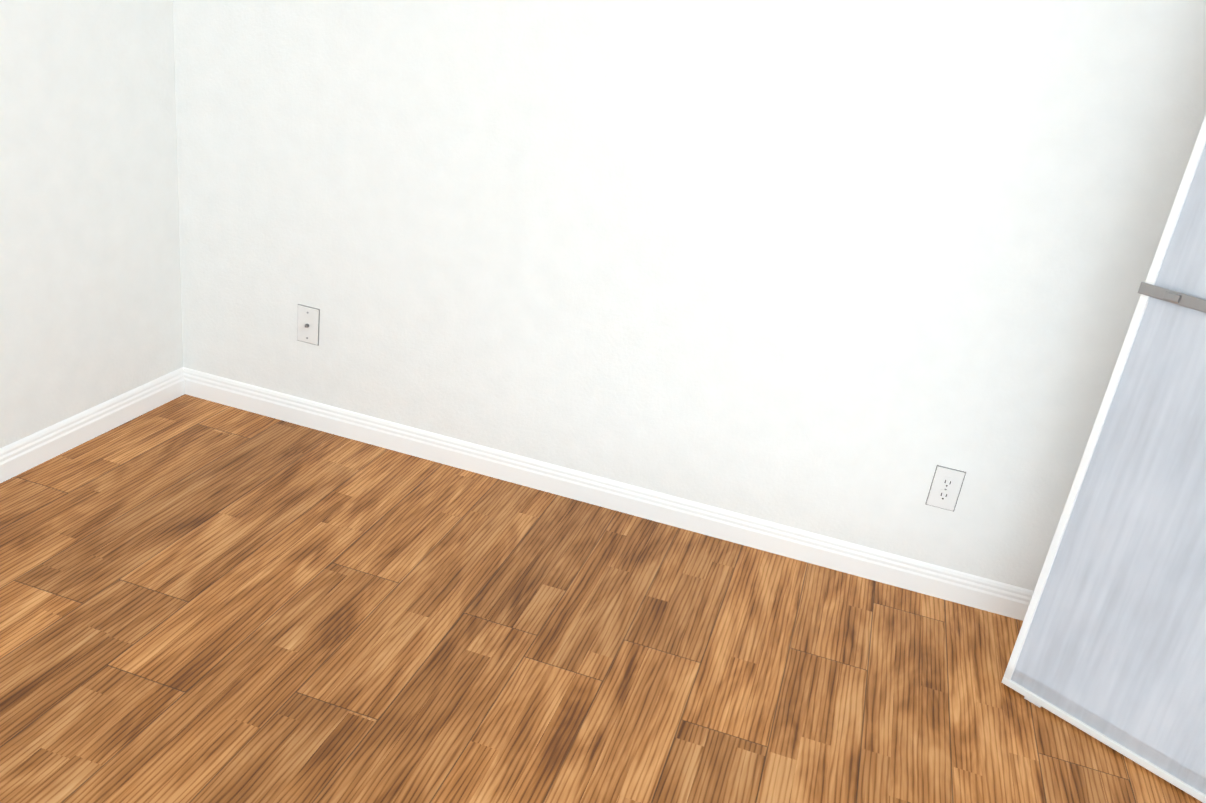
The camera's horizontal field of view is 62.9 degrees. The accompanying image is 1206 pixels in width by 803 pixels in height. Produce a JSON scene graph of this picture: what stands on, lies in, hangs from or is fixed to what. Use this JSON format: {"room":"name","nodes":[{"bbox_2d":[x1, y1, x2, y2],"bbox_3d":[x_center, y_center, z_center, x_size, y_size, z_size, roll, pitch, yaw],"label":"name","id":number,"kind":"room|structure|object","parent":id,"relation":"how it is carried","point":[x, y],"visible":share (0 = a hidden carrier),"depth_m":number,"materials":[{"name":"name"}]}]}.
{"room":"empty room","nodes":[
{"label":"empty room","id":0,"kind":"room"},
{"bbox_2d":[0,0,182,447],"bbox_3d":[-1.951,-0.457,0.939,0.180,2.440,4.300,14,23,13],"label":"wall","id":1,"kind":"structure","parent":0,"point":[90,297],"depth_m":2.72,"materials":[{"name":"paint"}]},
{"bbox_2d":[0,367,184,482],"bbox_3d":[-2.018,0.640,1.365,0.015,0.090,4.300,14,23,13],"label":"baseboard","id":2,"kind":"structure","parent":1,"relation":"attached to","point":[20,456],"depth_m":2.90,"materials":[{"name":"white paint"}]},
{"bbox_2d":[0,394,1202,802],"bbox_3d":[-0.418,1.123,1.026,3.780,0.100,4.660,14,23,13],"label":"floor","id":3,"kind":"structure","parent":0,"point":[206,602],"depth_m":2.27,"materials":[{"name":"laminate"}]},
{"bbox_2d":[173,0,1205,590],"bbox_3d":[0.404,-0.781,2.553,3.780,2.440,0.180,14,23,13],"label":"wall","id":4,"kind":"structure","parent":0,"point":[853,270],"depth_m":2.65,"materials":[{"name":"paint"}]},
{"bbox_2d":[297,304,319,345],"bbox_3d":[-0.922,-0.237,3.073,0.076,0.120,0.016,14,23,13],"label":"outlet","id":5,"kind":"object","parent":4,"relation":"attached to","point":[308,324],"visible":1,"depth_m":3.07,"materials":[{"name":"white plastic"}]},
{"bbox_2d":[183,367,1033,620],"bbox_3d":[0.216,0.326,2.913,3.420,0.090,0.015,14,23,13],"label":"baseboard","id":6,"kind":"structure","parent":4,"relation":"attached to","point":[978,592],"depth_m":2.94,"materials":[{"name":"white paint"}]},
{"bbox_2d":[925,465,965,511],"bbox_3d":[0.922,0.235,2.655,0.076,0.120,0.009,14,23,13],"label":"electrical outlet","id":7,"kind":"object","parent":4,"relation":"attached to","point":[945,488],"visible":1,"depth_m":2.65,"materials":[{"name":"white plastic"}]},
{"bbox_3d":[1.459,0.380,0.145,0.180,2.440,4.300,14,23,13],"label":"wall","id":8,"kind":"structure","parent":0,"visible":0},
{"bbox_2d":[1002,115,1205,802],"bbox_3d":[1.404,-0.085,1.748,0.034,2.053,0.878,-13,30,-41],"label":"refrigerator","id":9,"kind":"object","parent":8,"relation":"in","point":[1109,649],"depth_m":2.12,"materials":[{"name":"white metal"}]}
]}

